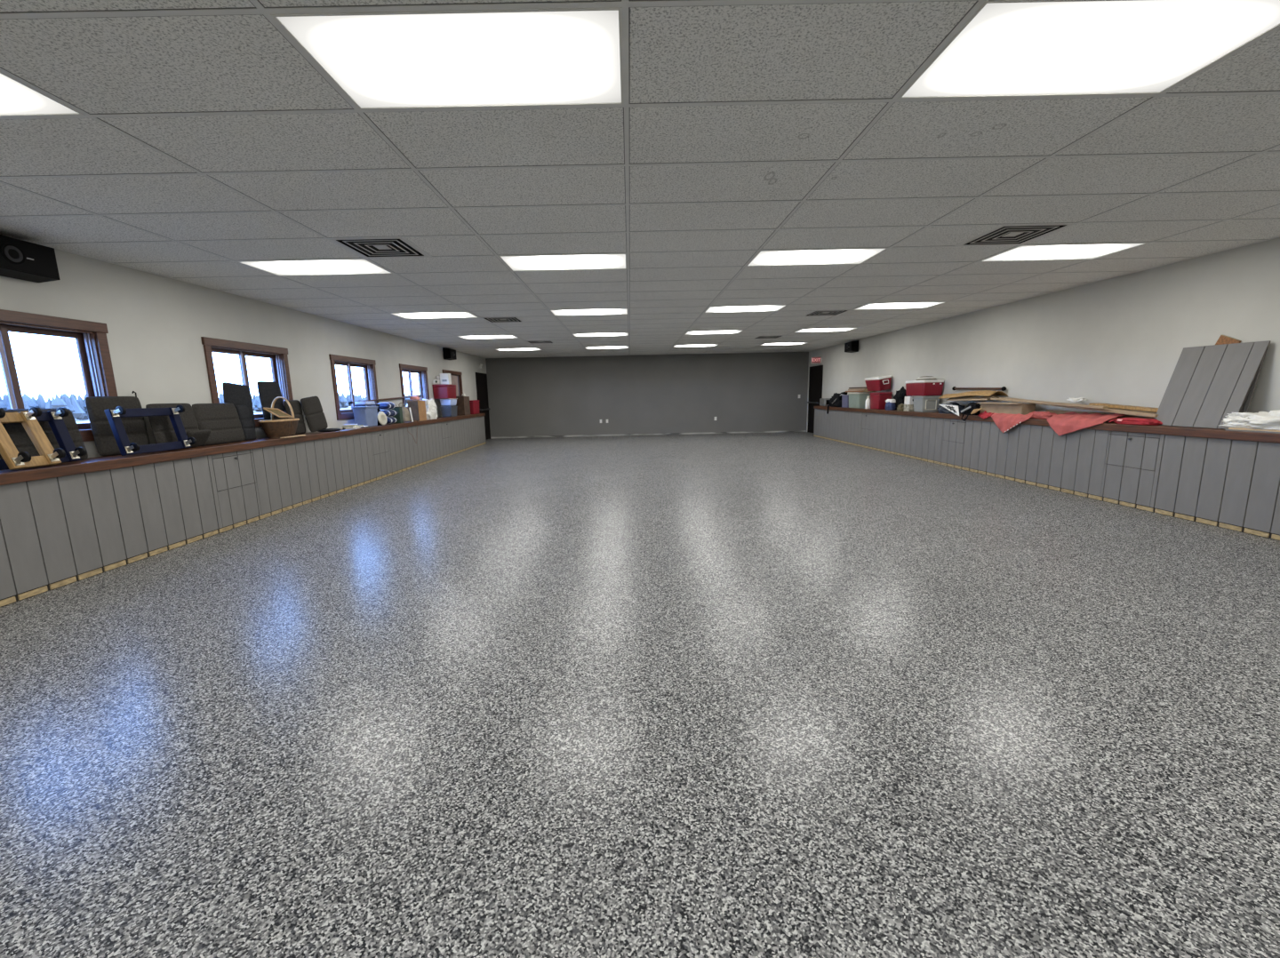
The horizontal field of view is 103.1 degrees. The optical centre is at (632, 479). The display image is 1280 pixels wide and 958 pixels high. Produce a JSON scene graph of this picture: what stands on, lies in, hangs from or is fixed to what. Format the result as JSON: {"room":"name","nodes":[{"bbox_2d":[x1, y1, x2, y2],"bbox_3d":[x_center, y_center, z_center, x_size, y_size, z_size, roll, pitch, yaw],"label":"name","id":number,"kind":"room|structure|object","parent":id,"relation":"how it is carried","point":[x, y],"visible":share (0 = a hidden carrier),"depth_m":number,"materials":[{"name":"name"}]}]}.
{"room":"empty community hall","nodes":[
{"label":"empty community hall","id":0,"kind":"room"},
{"bbox_2d":[0,248,486,458],"bbox_3d":[-4.886,-1.140,7.396,0.160,2.771,20.045,-1,9,0],"label":"wall","id":1,"kind":"structure","parent":0,"point":[156,324],"depth_m":5.50,"materials":[{"name":"paint"}]},
{"bbox_2d":[0,234,60,282],"bbox_3d":[-4.701,-1.676,3.815,0.213,0.280,0.520,-1,9,0],"label":"wall speaker","id":2,"kind":"object","parent":1,"relation":"attached to","point":[20,260],"visible":1,"depth_m":3.88,"materials":[{"name":"black plastic"}]},
{"bbox_2d":[0,309,117,441],"bbox_3d":[-4.854,-0.780,3.997,0.190,1.040,1.424,-1,9,0],"label":"window","id":3,"kind":"structure","parent":1,"relation":"in","point":[86,345],"depth_m":4.39,"materials":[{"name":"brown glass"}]},
{"bbox_2d":[200,336,293,427],"bbox_3d":[-4.869,-1.185,6.444,0.190,1.040,1.414,-1,9,0],"label":"window","id":4,"kind":"structure","parent":1,"relation":"in","point":[280,357],"depth_m":6.41,"materials":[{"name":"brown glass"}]},
{"bbox_2d":[328,354,421,420],"bbox_3d":[-4.870,-1.739,9.795,0.228,1.040,3.317,-1,9,0],"label":"window","id":5,"kind":"structure","parent":1,"relation":"in","point":[369,369],"depth_m":8.85,"materials":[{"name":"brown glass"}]},
{"bbox_2d":[399,363,429,408],"bbox_3d":[-4.899,-1.988,11.303,0.190,1.040,1.434,-1,9,0],"label":"window","id":6,"kind":"structure","parent":1,"relation":"in","point":[422,372],"depth_m":11.51,"materials":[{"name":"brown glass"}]},
{"bbox_2d":[442,348,456,359],"bbox_3d":[-4.758,-3.246,13.219,0.214,0.280,0.450,-1,9,0],"label":"wall speaker","id":7,"kind":"object","parent":1,"relation":"attached to","point":[449,354],"visible":1,"depth_m":13.02,"materials":[{"name":"black plastic"}]},
{"bbox_2d":[441,369,463,406],"bbox_3d":[-4.913,-2.390,13.737,0.190,1.040,1.439,-1,9,0],"label":"window","id":8,"kind":"structure","parent":1,"relation":"in","point":[456,380],"depth_m":14.18,"materials":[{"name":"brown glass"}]},
{"bbox_2d":[475,372,490,439],"bbox_3d":[-4.800,-2.335,16.481,0.106,2.160,1.180,-1,9,0],"label":"door","id":9,"kind":"structure","parent":1,"relation":"in","point":[481,379],"depth_m":16.59,"materials":[{"name":"metal"}]},
{"bbox_2d":[0,432,1279,957],"bbox_3d":[0.600,0.169,7.646,11.153,0.120,20.045,-1,9,0],"label":"floor","id":10,"kind":"structure","parent":0,"point":[785,694],"depth_m":2.13,"materials":[{"name":"concrete"}]},
{"bbox_2d":[0,413,486,607],"bbox_3d":[-4.583,-0.081,6.624,0.392,0.918,17.752,-1,9,0],"label":"half wall","id":11,"kind":"structure","parent":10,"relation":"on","point":[61,524],"depth_m":4.85,"materials":[{"name":"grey wood"}]},
{"bbox_2d":[0,406,65,470],"bbox_3d":[-4.426,-0.304,3.708,0.258,0.440,0.300,-1,9,0],"label":"furniture dolly","id":12,"kind":"object","parent":11,"relation":"on","point":[14,460],"visible":1,"depth_m":3.76,"materials":[{"name":"brown wood"}]},
{"bbox_2d":[0,407,86,470],"bbox_3d":[-4.484,-0.299,3.719,0.223,0.432,0.720,-1,9,0],"label":"furniture dolly","id":13,"kind":"object","parent":11,"relation":"on","point":[54,418],"visible":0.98,"depth_m":4.01,"materials":[{"name":"blue paint"}]},
{"bbox_2d":[0,408,87,460],"bbox_3d":[-4.657,-0.333,3.991,0.122,0.433,0.600,-1,9,0],"label":"seat cushion","id":14,"kind":"object","parent":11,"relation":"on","point":[17,433],"visible":0.27,"depth_m":3.93,"materials":[{"name":"grey fabric"}]},
{"bbox_2d":[85,391,150,455],"bbox_3d":[-4.728,-0.519,4.680,0.099,0.579,0.500,-1,9,3],"label":"seat cushion","id":15,"kind":"object","parent":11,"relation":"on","point":[135,428],"visible":0.66,"depth_m":4.57,"materials":[{"name":"grey fabric"}]},
{"bbox_2d":[104,404,196,455],"bbox_3d":[-4.450,-0.468,4.740,0.206,0.431,0.670,-1,9,0],"label":"furniture dolly","id":16,"kind":"object","parent":11,"relation":"on","point":[114,416],"visible":1,"depth_m":4.68,"materials":[{"name":"blue paint"}]},
{"bbox_2d":[145,403,211,447],"bbox_3d":[-4.572,-0.540,5.162,0.257,0.456,0.520,-1,9,1],"label":"seat cushion","id":17,"kind":"object","parent":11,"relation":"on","point":[162,427],"visible":0.57,"depth_m":5.10,"materials":[{"name":"grey fabric"}]},
{"bbox_2d":[192,403,245,445],"bbox_3d":[-4.644,-0.626,5.717,0.127,0.448,0.600,-1,9,-1],"label":"seat cushion","id":18,"kind":"object","parent":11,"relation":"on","point":[223,420],"visible":0.93,"depth_m":5.68,"materials":[{"name":"grey fabric"}]},
{"bbox_2d":[222,382,255,431],"bbox_3d":[-4.757,-0.825,6.154,0.087,0.681,0.490,-2,9,-2],"label":"seat cushion","id":19,"kind":"object","parent":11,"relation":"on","point":[235,394],"visible":0.48,"depth_m":6.13,"materials":[{"name":"grey fabric"}]},
{"bbox_2d":[234,404,256,440],"bbox_3d":[-4.669,-0.681,6.128,0.121,0.424,0.191,-1,9,1],"label":"seat cushion","id":20,"kind":"object","parent":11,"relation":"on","point":[243,412],"visible":0.85,"depth_m":6.10,"materials":[{"name":"grey fabric"}]},
{"bbox_2d":[256,381,286,420],"bbox_3d":[-4.763,-0.930,6.740,0.092,0.718,0.421,-2,9,-2],"label":"seat cushion","id":21,"kind":"object","parent":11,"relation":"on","point":[268,391],"visible":0.48,"depth_m":6.65,"materials":[{"name":"grey fabric"}]},
{"bbox_2d":[258,396,299,438],"bbox_3d":[-4.555,-0.801,6.550,0.308,0.520,0.640,-1,9,0],"label":"wicker basket","id":22,"kind":"object","parent":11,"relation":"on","point":[282,428],"visible":0.98,"depth_m":6.46,"materials":[{"name":"wicker"}]},
{"bbox_2d":[263,407,292,418],"bbox_3d":[-4.554,-0.849,6.539,0.185,0.153,0.402,-3,10,-12],"label":"lid","id":23,"kind":"object","parent":22,"relation":"on","point":[277,412],"visible":0.84,"depth_m":6.52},
{"bbox_2d":[283,400,305,434],"bbox_3d":[-4.678,-0.856,7.047,0.100,0.468,0.321,-2,9,-2],"label":"seat cushion","id":24,"kind":"object","parent":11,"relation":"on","point":[296,405],"visible":0.66,"depth_m":7.05,"materials":[{"name":"grey fabric"}]},
{"bbox_2d":[300,396,327,431],"bbox_3d":[-4.604,-0.941,7.352,0.120,0.513,0.456,-1,9,2],"label":"seat cushion","id":25,"kind":"object","parent":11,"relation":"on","point":[311,406],"visible":1,"depth_m":7.29,"materials":[{"name":"grey fabric"}]},
{"bbox_2d":[351,406,377,427],"bbox_3d":[-4.581,-1.072,8.735,0.240,0.346,0.450,-1,9,0],"label":"tub","id":26,"kind":"object","parent":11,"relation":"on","point":[364,415],"visible":0.98,"depth_m":8.57,"materials":[{"name":"blue plastic"}]},
{"bbox_2d":[354,401,375,406],"bbox_3d":[-4.586,-1.290,8.709,0.190,0.077,0.340,-1,9,0],"label":"folded towel","id":27,"kind":"object","parent":26,"relation":"on","point":[357,404],"visible":1,"depth_m":8.56,"materials":[{"name":"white fabric"}]},
{"bbox_2d":[377,411,387,425],"bbox_3d":[-4.453,-1.079,9.049,0.051,0.250,0.252,0,9,9],"label":"frisbee","id":28,"kind":"object","parent":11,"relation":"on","point":[382,419],"visible":1,"depth_m":9.03,"materials":[{"name":"beige plastic"}]},
{"bbox_2d":[385,416,397,424],"bbox_3d":[-4.594,-1.093,9.512,0.268,0.136,0.400,-2,9,-4],"label":"bundle","id":29,"kind":"object","parent":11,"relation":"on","point":[390,420],"visible":0.53,"depth_m":9.47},
{"bbox_2d":[380,409,398,416],"bbox_3d":[-4.591,-1.226,9.479,0.268,0.136,0.400,0,9,5],"label":"bundle","id":30,"kind":"object","parent":29,"relation":"on","point":[388,412],"visible":0.62,"depth_m":9.41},
{"bbox_2d":[375,402,396,409],"bbox_3d":[-4.588,-1.359,9.447,0.268,0.136,0.400,-2,9,-3],"label":"bundle","id":31,"kind":"object","parent":30,"relation":"on","point":[382,405],"visible":0.91,"depth_m":9.32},
{"bbox_2d":[392,407,403,423],"bbox_3d":[-4.553,-1.238,9.842,0.156,0.311,0.128,-1,9,0],"label":"file box","id":32,"kind":"object","parent":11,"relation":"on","point":[399,416],"visible":0.64,"depth_m":9.80,"materials":[{"name":"cardboard"}]},
{"bbox_2d":[398,402,410,422],"bbox_3d":[-4.572,-1.341,10.191,0.175,0.389,0.206,0,9,7],"label":"canvas bag","id":33,"kind":"object","parent":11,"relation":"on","point":[405,412],"visible":0.66,"depth_m":10.13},
{"bbox_2d":[407,400,426,421],"bbox_3d":[-4.575,-1.460,10.788,0.228,0.442,0.382,-1,9,0],"label":"cardboard box","id":34,"kind":"object","parent":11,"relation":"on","point":[418,407],"visible":0.88,"depth_m":10.62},
{"bbox_2d":[422,398,437,419],"bbox_3d":[-4.559,-1.567,11.334,0.294,0.474,0.710,-2,9,-2],"label":"plastic bag","id":35,"kind":"object","parent":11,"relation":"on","point":[431,407],"visible":0.68,"depth_m":11.25,"materials":[{"name":"white"}]},
{"bbox_2d":[440,405,457,416],"bbox_3d":[-4.580,-1.689,12.697,0.284,0.270,0.510,-1,9,0],"label":"storage tote","id":36,"kind":"object","parent":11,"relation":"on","point":[446,411],"visible":0.98,"depth_m":12.49,"materials":[{"name":"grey plastic"}]},
{"bbox_2d":[439,398,457,406],"bbox_3d":[-4.584,-1.911,12.660,0.300,0.172,0.510,-1,9,0],"label":"plastic tray","id":37,"kind":"object","parent":36,"relation":"on","point":[444,402],"visible":0.94,"depth_m":12.45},
{"bbox_2d":[432,384,455,399],"bbox_3d":[-4.650,-2.161,12.588,0.372,0.344,0.632,-1,9,0],"label":"cooler","id":38,"kind":"object","parent":37,"relation":"on","point":[444,391],"visible":1,"depth_m":12.31,"materials":[{"name":"red plastic"}]},
{"bbox_2d":[440,373,451,384],"bbox_3d":[-4.565,-2.443,12.399,0.212,0.264,0.182,-1,9,0],"label":"carton","id":39,"kind":"object","parent":38,"relation":"on","point":[444,378],"visible":0.91,"depth_m":12.32,"materials":[{"name":"white cardboard"}]},
{"bbox_2d":[453,396,470,415],"bbox_3d":[-4.634,-1.991,13.782,0.288,0.514,0.480,-1,9,0],"label":"cardboard box","id":40,"kind":"object","parent":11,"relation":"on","point":[463,405],"visible":0.82,"depth_m":13.58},
{"bbox_2d":[469,400,479,414],"bbox_3d":[-4.612,-2.059,14.572,0.282,0.389,0.612,-1,9,0],"label":"cooler","id":41,"kind":"object","parent":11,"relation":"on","point":[474,404],"visible":0.67,"depth_m":14.37,"materials":[{"name":"red plastic"}]},
{"bbox_2d":[813,406,1279,540],"bbox_3d":[5.758,-0.313,6.705,0.419,0.918,17.862,-1,9,0],"label":"half wall","id":42,"kind":"structure","parent":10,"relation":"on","point":[1219,477],"depth_m":5.90,"materials":[{"name":"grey wood"}]},
{"bbox_2d":[826,392,847,414],"bbox_3d":[5.645,-2.089,13.941,0.374,0.606,0.955,-2,9,-5],"label":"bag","id":43,"kind":"object","parent":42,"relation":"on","point":[836,401],"visible":0.65,"depth_m":13.81,"materials":[{"name":"fabric"}]},
{"bbox_2d":[841,394,848,407],"bbox_3d":[5.669,-2.029,13.261,0.314,0.330,0.390,-1,9,0],"label":"storage tote","id":44,"kind":"object","parent":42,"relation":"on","point":[844,397],"visible":0.4,"depth_m":13.21,"materials":[{"name":"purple plastic"}]},
{"bbox_2d":[848,392,870,408],"bbox_3d":[5.702,-1.962,12.705,0.400,0.378,0.650,-1,9,0],"label":"storage tote","id":45,"kind":"object","parent":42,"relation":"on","point":[856,400],"visible":0.88,"depth_m":12.46,"materials":[{"name":"green plastic"}]},
{"bbox_2d":[870,392,892,409],"bbox_3d":[5.723,-1.807,11.747,0.312,0.384,0.452,-1,9,0],"label":"cooler","id":46,"kind":"object","parent":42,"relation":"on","point":[877,400],"visible":0.95,"depth_m":11.56,"materials":[{"name":"red plastic"}]},
{"bbox_2d":[864,375,891,391],"bbox_3d":[5.711,-2.228,11.850,0.326,0.344,0.750,-1,9,0],"label":"cooler","id":47,"kind":"object","parent":46,"relation":"on","point":[878,383],"visible":1,"depth_m":11.58,"materials":[{"name":"red plastic"}]},
{"bbox_2d":[884,399,895,410],"bbox_3d":[5.590,-1.616,11.033,0.156,0.246,0.314,-1,9,0],"label":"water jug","id":48,"kind":"object","parent":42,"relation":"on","point":[890,405],"visible":1,"depth_m":10.94,"materials":[{"name":"plastic"}]},
{"bbox_2d":[893,386,911,409],"bbox_3d":[5.813,-1.738,10.928,0.236,0.508,0.616,-1,9,0],"label":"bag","id":49,"kind":"object","parent":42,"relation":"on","point":[900,396],"visible":0.41,"depth_m":10.90,"materials":[{"name":"black fabric"}]},
{"bbox_2d":[912,396,940,412],"bbox_3d":[5.685,-1.453,9.859,0.350,0.303,0.370,-1,9,0],"label":"storage tote","id":50,"kind":"object","parent":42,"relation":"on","point":[921,404],"visible":0.95,"depth_m":9.72,"materials":[{"name":"grey plastic"}]},
{"bbox_2d":[905,379,944,395],"bbox_3d":[5.713,-1.786,9.973,0.392,0.299,0.680,-1,9,0],"label":"cooler","id":51,"kind":"object","parent":50,"relation":"on","point":[928,387],"visible":1,"depth_m":9.69,"materials":[{"name":"red plastic"}]},
{"bbox_2d":[939,404,959,415],"bbox_3d":[5.488,-1.202,8.841,0.016,0.190,0.630,-1,9,0],"label":"pennant","id":52,"kind":"object","parent":42,"relation":"hanging from","point":[954,409],"visible":1,"depth_m":8.72,"materials":[{"name":"white fabric"}]},
{"bbox_2d":[937,402,964,413],"bbox_3d":[5.738,-1.283,9.144,0.339,0.196,0.556,-1,9,0],"label":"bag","id":53,"kind":"object","parent":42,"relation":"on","point":[941,410],"visible":0.7,"depth_m":9.07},
{"bbox_2d":[938,390,1007,400],"bbox_3d":[5.769,-1.422,8.679,0.305,0.162,1.280,-2,8,-2],"label":"cardboard sheet","id":54,"kind":"object","parent":53,"relation":"on","point":[972,396],"visible":0.98,"depth_m":8.49,"materials":[{"name":"beige cardboard"}]},
{"bbox_2d":[952,386,1006,391],"bbox_3d":[5.891,-1.546,8.695,0.068,0.088,1.316,-1,9,0],"label":"pole","id":55,"kind":"object","parent":54,"relation":"on","point":[1004,388],"visible":1,"depth_m":8.52,"materials":[{"name":"black metal"}]},
{"bbox_2d":[960,401,980,421],"bbox_3d":[5.594,-1.117,8.387,0.237,0.314,0.317,-1,9,0],"label":"bag","id":56,"kind":"object","parent":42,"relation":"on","point":[970,407],"visible":0.82,"depth_m":8.34,"materials":[{"name":"fabric"}]},
{"bbox_2d":[977,402,1035,415],"bbox_3d":[5.666,-1.061,7.764,0.275,0.213,0.840,-2,9,-2],"label":"carton","id":57,"kind":"object","parent":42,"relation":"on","point":[1012,408],"visible":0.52,"depth_m":7.58,"materials":[{"name":"beige cardboard"}]},
{"bbox_2d":[990,397,1108,408],"bbox_3d":[5.663,-1.062,7.053,0.060,0.120,2.006,-1,9,1],"label":"wooden board","id":58,"kind":"object","parent":57,"relation":"on","point":[992,398],"visible":1,"depth_m":6.81,"materials":[{"name":"beige wood"}]},
{"bbox_2d":[991,413,1033,432],"bbox_3d":[5.540,-0.820,7.480,0.096,0.292,0.761,-1,9,0],"label":"cloth","id":59,"kind":"object","parent":42,"relation":"hanging from","point":[1004,422],"visible":1,"depth_m":7.49,"materials":[{"name":"fabric"}]},
{"bbox_2d":[1028,411,1057,419],"bbox_3d":[5.708,-0.888,7.053,0.197,0.100,0.507,-1,9,0],"label":"cloth","id":60,"kind":"object","parent":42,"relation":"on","point":[1044,415],"visible":0.63,"depth_m":7.01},
{"bbox_2d":[1046,411,1125,436],"bbox_3d":[5.652,-0.685,6.398,0.293,0.308,0.822,-1,9,0],"label":"cloth","id":61,"kind":"object","parent":42,"relation":"hanging from","point":[1065,423],"visible":1,"depth_m":6.40,"materials":[{"name":"fabric"}]},
{"bbox_2d":[1045,409,1154,420],"bbox_3d":[5.898,-0.805,6.474,0.060,0.108,1.535,-1,9,0],"label":"wooden board","id":62,"kind":"object","parent":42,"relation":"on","point":[1056,412],"visible":0.22,"depth_m":6.36,"materials":[{"name":"brown wood"}]},
{"bbox_2d":[1108,417,1162,425],"bbox_3d":[5.670,-0.650,5.709,0.244,0.072,0.497,-1,9,0],"label":"bag","id":63,"kind":"object","parent":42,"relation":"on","point":[1124,420],"visible":1,"depth_m":5.62,"materials":[{"name":"fabric"}]},
{"bbox_2d":[999,397,1158,417],"bbox_3d":[5.788,-0.976,6.764,0.130,0.204,2.507,-1,9,1],"label":"wooden board","id":64,"kind":"object","parent":63,"relation":"on","point":[1108,410],"visible":0.53,"depth_m":6.06,"materials":[{"name":"beige wood"}]},
{"bbox_2d":[1088,402,1158,412],"bbox_3d":[5.860,-0.850,6.025,0.120,0.088,0.906,-1,9,1],"label":"wooden board","id":65,"kind":"object","parent":64,"relation":"on","point":[1117,406],"visible":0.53,"depth_m":5.97,"materials":[{"name":"brown wood"}]},
{"bbox_2d":[1154,340,1271,429],"bbox_3d":[5.808,-0.940,5.151,0.233,0.819,0.745,-1,9,0],"label":"wall panel","id":66,"kind":"object","parent":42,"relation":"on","point":[1206,384],"visible":0.89,"depth_m":5.11,"materials":[{"name":"wood"}]},
{"bbox_2d":[1215,335,1241,344],"bbox_3d":[5.944,-1.019,5.297,0.018,0.916,0.546,-1,9,0],"label":"plank","id":67,"kind":"object","parent":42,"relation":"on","point":[1223,340],"visible":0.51,"depth_m":5.08,"materials":[{"name":"brown wood"}]},
{"bbox_2d":[1224,427,1279,433],"bbox_3d":[5.722,-0.403,4.357,0.320,0.026,0.840,-1,9,0],"label":"flat panel","id":68,"kind":"object","parent":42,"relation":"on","point":[1229,428],"visible":0.62,"depth_m":4.56,"materials":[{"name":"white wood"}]},
{"bbox_2d":[1218,409,1279,430],"bbox_3d":[5.715,-0.513,4.406,0.392,0.172,1.000,-1,9,0],"label":"plastic sheeting","id":69,"kind":"object","parent":68,"relation":"on","point":[1270,420],"visible":1,"depth_m":4.56,"materials":[{"name":"white"}]},
{"bbox_2d":[1239,346,1268,412],"bbox_3d":[5.863,-0.919,5.119,0.122,0.784,0.660,-1,9,0],"label":"wall panel","id":70,"kind":"object","parent":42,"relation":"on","point":[1246,404],"visible":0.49,"depth_m":4.81,"materials":[{"name":"wood"}]},
{"bbox_2d":[0,0,1279,358],"bbox_3d":[0.543,-2.523,7.201,10.753,0.004,19.645,-1,9,0],"label":"ceiling","id":71,"kind":"structure","parent":0,"point":[207,140],"depth_m":3.00,"materials":[{"name":"tile"}]},
{"bbox_2d":[0,72,85,117],"bbox_3d":[-3.076,-1.642,2.002,1.195,0.114,0.586,-1,9,0],"label":"ceiling light","id":72,"kind":"object","parent":71,"relation":"attached to","point":[17,99],"visible":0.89,"depth_m":2.21,"materials":[{"name":"plastic"}]},
{"bbox_2d":[236,258,392,276],"bbox_3d":[-3.094,-2.139,5.009,1.195,0.114,0.586,-1,9,0],"label":"ceiling light","id":73,"kind":"object","parent":71,"relation":"attached to","point":[353,266],"visible":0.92,"depth_m":5.00,"materials":[{"name":"plastic"}]},
{"bbox_2d":[329,237,428,257],"bbox_3d":[-2.176,-2.040,4.413,0.586,0.073,0.586,-1,9,0],"label":"ceiling vent","id":74,"kind":"object","parent":71,"relation":"in","point":[388,247],"visible":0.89,"depth_m":4.43,"materials":[{"name":"metal"}]},
{"bbox_2d":[391,312,477,319],"bbox_3d":[-3.113,-2.636,8.016,1.195,0.114,0.586,-1,9,0],"label":"ceiling light","id":75,"kind":"object","parent":71,"relation":"attached to","point":[437,315],"visible":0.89,"depth_m":8.03,"materials":[{"name":"plastic"}]},
{"bbox_2d":[270,7,623,110],"bbox_3d":[-0.638,-1.694,2.008,1.195,0.114,0.586,-1,9,0],"label":"ceiling light","id":76,"kind":"object","parent":71,"relation":"attached to","point":[565,56],"visible":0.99,"depth_m":1.96,"materials":[{"name":"plastic"}]},
{"bbox_2d":[456,335,519,339],"bbox_3d":[-3.131,-3.133,11.023,1.195,0.114,0.586,-1,9,0],"label":"ceiling light","id":77,"kind":"object","parent":71,"relation":"attached to","point":[490,336],"visible":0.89,"depth_m":11.04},
{"bbox_2d":[480,317,522,322],"bbox_3d":[-2.202,-2.736,8.623,0.586,0.073,0.586,-1,9,0],"label":"ceiling vent","id":78,"kind":"object","parent":71,"relation":"in","point":[489,319],"visible":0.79,"depth_m":8.72,"materials":[{"name":"metal"}]},
{"bbox_2d":[496,348,541,351],"bbox_3d":[-3.150,-3.630,14.030,1.195,0.114,0.586,-1,9,0],"label":"ceiling light","id":79,"kind":"object","parent":71,"relation":"attached to","point":[506,349],"visible":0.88,"depth_m":14.07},
{"bbox_2d":[498,253,626,271],"bbox_3d":[-0.657,-2.192,5.015,1.195,0.114,0.586,-1,9,0],"label":"ceiling light","id":80,"kind":"object","parent":71,"relation":"attached to","point":[613,260],"visible":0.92,"depth_m":5.01,"materials":[{"name":"plastic"}]},
{"bbox_2d":[550,308,628,316],"bbox_3d":[-0.675,-2.689,8.022,1.195,0.114,0.586,-1,9,0],"label":"ceiling light","id":81,"kind":"object","parent":71,"relation":"attached to","point":[609,311],"visible":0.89,"depth_m":8.03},
{"bbox_2d":[572,332,628,336],"bbox_3d":[-0.693,-3.186,11.030,1.195,0.114,0.586,-1,9,0],"label":"ceiling light","id":82,"kind":"object","parent":71,"relation":"attached to","point":[619,333],"visible":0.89,"depth_m":11.06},
{"bbox_2d":[584,346,628,349],"bbox_3d":[-0.712,-3.683,14.037,1.195,0.114,0.586,-1,9,0],"label":"ceiling light","id":83,"kind":"object","parent":71,"relation":"attached to","point":[590,348],"visible":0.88,"depth_m":14.07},
{"bbox_2d":[672,344,719,347],"bbox_3d":[1.726,-3.736,14.043,1.195,0.114,0.586,-1,9,0],"label":"ceiling light","id":84,"kind":"object","parent":71,"relation":"attached to","point":[676,346],"visible":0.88,"depth_m":14.07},
{"bbox_2d":[673,344,716,347],"bbox_3d":[1.727,-3.683,14.052,1.173,0.001,0.564,-1,9,0],"label":"diffuser","id":85,"kind":"object","parent":84,"relation":"attached to","point":[680,345],"depth_m":14.06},
{"bbox_2d":[684,330,742,335],"bbox_3d":[1.744,-3.238,11.036,1.195,0.114,0.586,-1,9,0],"label":"ceiling light","id":86,"kind":"object","parent":71,"relation":"attached to","point":[704,332],"visible":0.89,"depth_m":11.06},
{"bbox_2d":[704,304,787,312],"bbox_3d":[1.763,-2.741,8.029,1.195,0.114,0.586,-1,9,0],"label":"ceiling light","id":87,"kind":"object","parent":71,"relation":"attached to","point":[738,308],"visible":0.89,"depth_m":8.05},
{"bbox_2d":[760,342,808,345],"bbox_3d":[4.164,-3.788,14.049,1.195,0.114,0.586,-1,9,0],"label":"ceiling light","id":88,"kind":"object","parent":71,"relation":"attached to","point":[764,344],"visible":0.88,"depth_m":14.08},
{"bbox_2d":[760,343,804,345],"bbox_3d":[4.165,-3.736,14.058,1.173,0.001,0.564,-1,9,0],"label":"diffuser","id":89,"kind":"object","parent":88,"relation":"attached to","point":[765,343],"depth_m":14.07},
{"bbox_2d":[745,248,887,266],"bbox_3d":[1.781,-2.244,5.021,1.195,0.114,0.586,-1,9,0],"label":"ceiling light","id":90,"kind":"object","parent":71,"relation":"attached to","point":[831,256],"visible":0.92,"depth_m":5.02,"materials":[{"name":"plastic"}]},
{"bbox_2d":[794,328,856,332],"bbox_3d":[4.182,-3.291,11.042,1.195,0.114,0.586,-1,9,0],"label":"ceiling light","id":91,"kind":"object","parent":71,"relation":"attached to","point":[832,329],"visible":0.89,"depth_m":11.06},
{"bbox_2d":[803,310,848,316],"bbox_3d":[3.283,-2.854,8.637,0.586,0.073,0.586,-1,9,0],"label":"ceiling vent","id":92,"kind":"object","parent":71,"relation":"in","point":[823,312],"visible":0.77,"depth_m":8.69,"materials":[{"name":"metal"}]},
{"bbox_2d":[852,302,944,310],"bbox_3d":[4.201,-2.794,8.035,1.195,0.114,0.586,-1,9,0],"label":"ceiling light","id":93,"kind":"object","parent":71,"relation":"attached to","point":[909,305],"visible":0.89,"depth_m":8.05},
{"bbox_2d":[958,224,1073,246],"bbox_3d":[3.309,-2.158,4.427,0.586,0.073,0.586,-1,9,0],"label":"ceiling vent","id":94,"kind":"object","parent":71,"relation":"in","point":[1004,235],"visible":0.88,"depth_m":4.44,"materials":[{"name":"metal"}]},
{"bbox_2d":[978,242,1148,262],"bbox_3d":[4.219,-2.297,5.028,1.195,0.114,0.586,-1,9,0],"label":"ceiling light","id":95,"kind":"object","parent":71,"relation":"attached to","point":[1092,251],"visible":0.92,"depth_m":5.02,"materials":[{"name":"plastic"}]},
{"bbox_2d":[896,0,1279,99],"bbox_3d":[1.800,-1.747,2.014,1.195,0.114,0.586,-1,9,0],"label":"ceiling light","id":96,"kind":"object","parent":71,"relation":"attached to","point":[1006,48],"visible":0.96,"depth_m":1.98,"materials":[{"name":"plastic"}]},
{"bbox_2d":[485,352,808,439],"bbox_3d":[0.510,-2.872,17.175,10.753,2.771,0.150,-1,9,0],"label":"wall","id":97,"kind":"structure","parent":0,"point":[745,392],"depth_m":17.10,"materials":[{"name":"paint"}]},
{"bbox_2d":[491,430,806,438],"bbox_3d":[0.539,-1.521,17.316,10.713,0.051,0.012,-1,9,0],"label":"baseboard","id":98,"kind":"structure","parent":97,"relation":"attached to","point":[790,430],"depth_m":17.31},
{"bbox_2d":[806,237,1279,433],"bbox_3d":[6.020,-1.375,7.424,0.150,2.771,20.045,-1,9,0],"label":"wall","id":99,"kind":"structure","parent":0,"point":[1122,340],"depth_m":6.50,"materials":[{"name":"paint"}]},
{"bbox_2d":[807,365,823,432],"bbox_3d":[5.843,-2.551,16.429,0.106,2.160,1.120,-1,9,0],"label":"door","id":100,"kind":"structure","parent":99,"relation":"in","point":[816,372],"depth_m":16.51,"materials":[{"name":"metal"}]},
{"bbox_2d":[844,340,858,352],"bbox_3d":[5.777,-3.492,13.425,0.214,0.280,0.450,-1,9,0],"label":"wall speaker","id":101,"kind":"object","parent":99,"relation":"attached to","point":[851,347],"visible":1,"depth_m":13.23,"materials":[{"name":"black plastic"}]},
{"label":"outside","id":102,"kind":"structure","parent":0,"visible":0},
{"bbox_2d":[74,404,407,423],"bbox_3d":[-133.272,-17.270,133.167,254.939,0.100,570.000,-1,9,0],"label":"ground","id":103,"kind":"structure","parent":102,"point":[77,421],"depth_m":88.40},
{"bbox_2d":[0,392,420,420],"bbox_3d":[-79.669,-18.009,118.266,17.255,3.983,281.790,-1,9,0],"label":"treeline","id":104,"kind":"object","parent":103,"relation":"on","point":[77,406],"visible":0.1,"depth_m":66.91,"materials":[{"name":"plant"}]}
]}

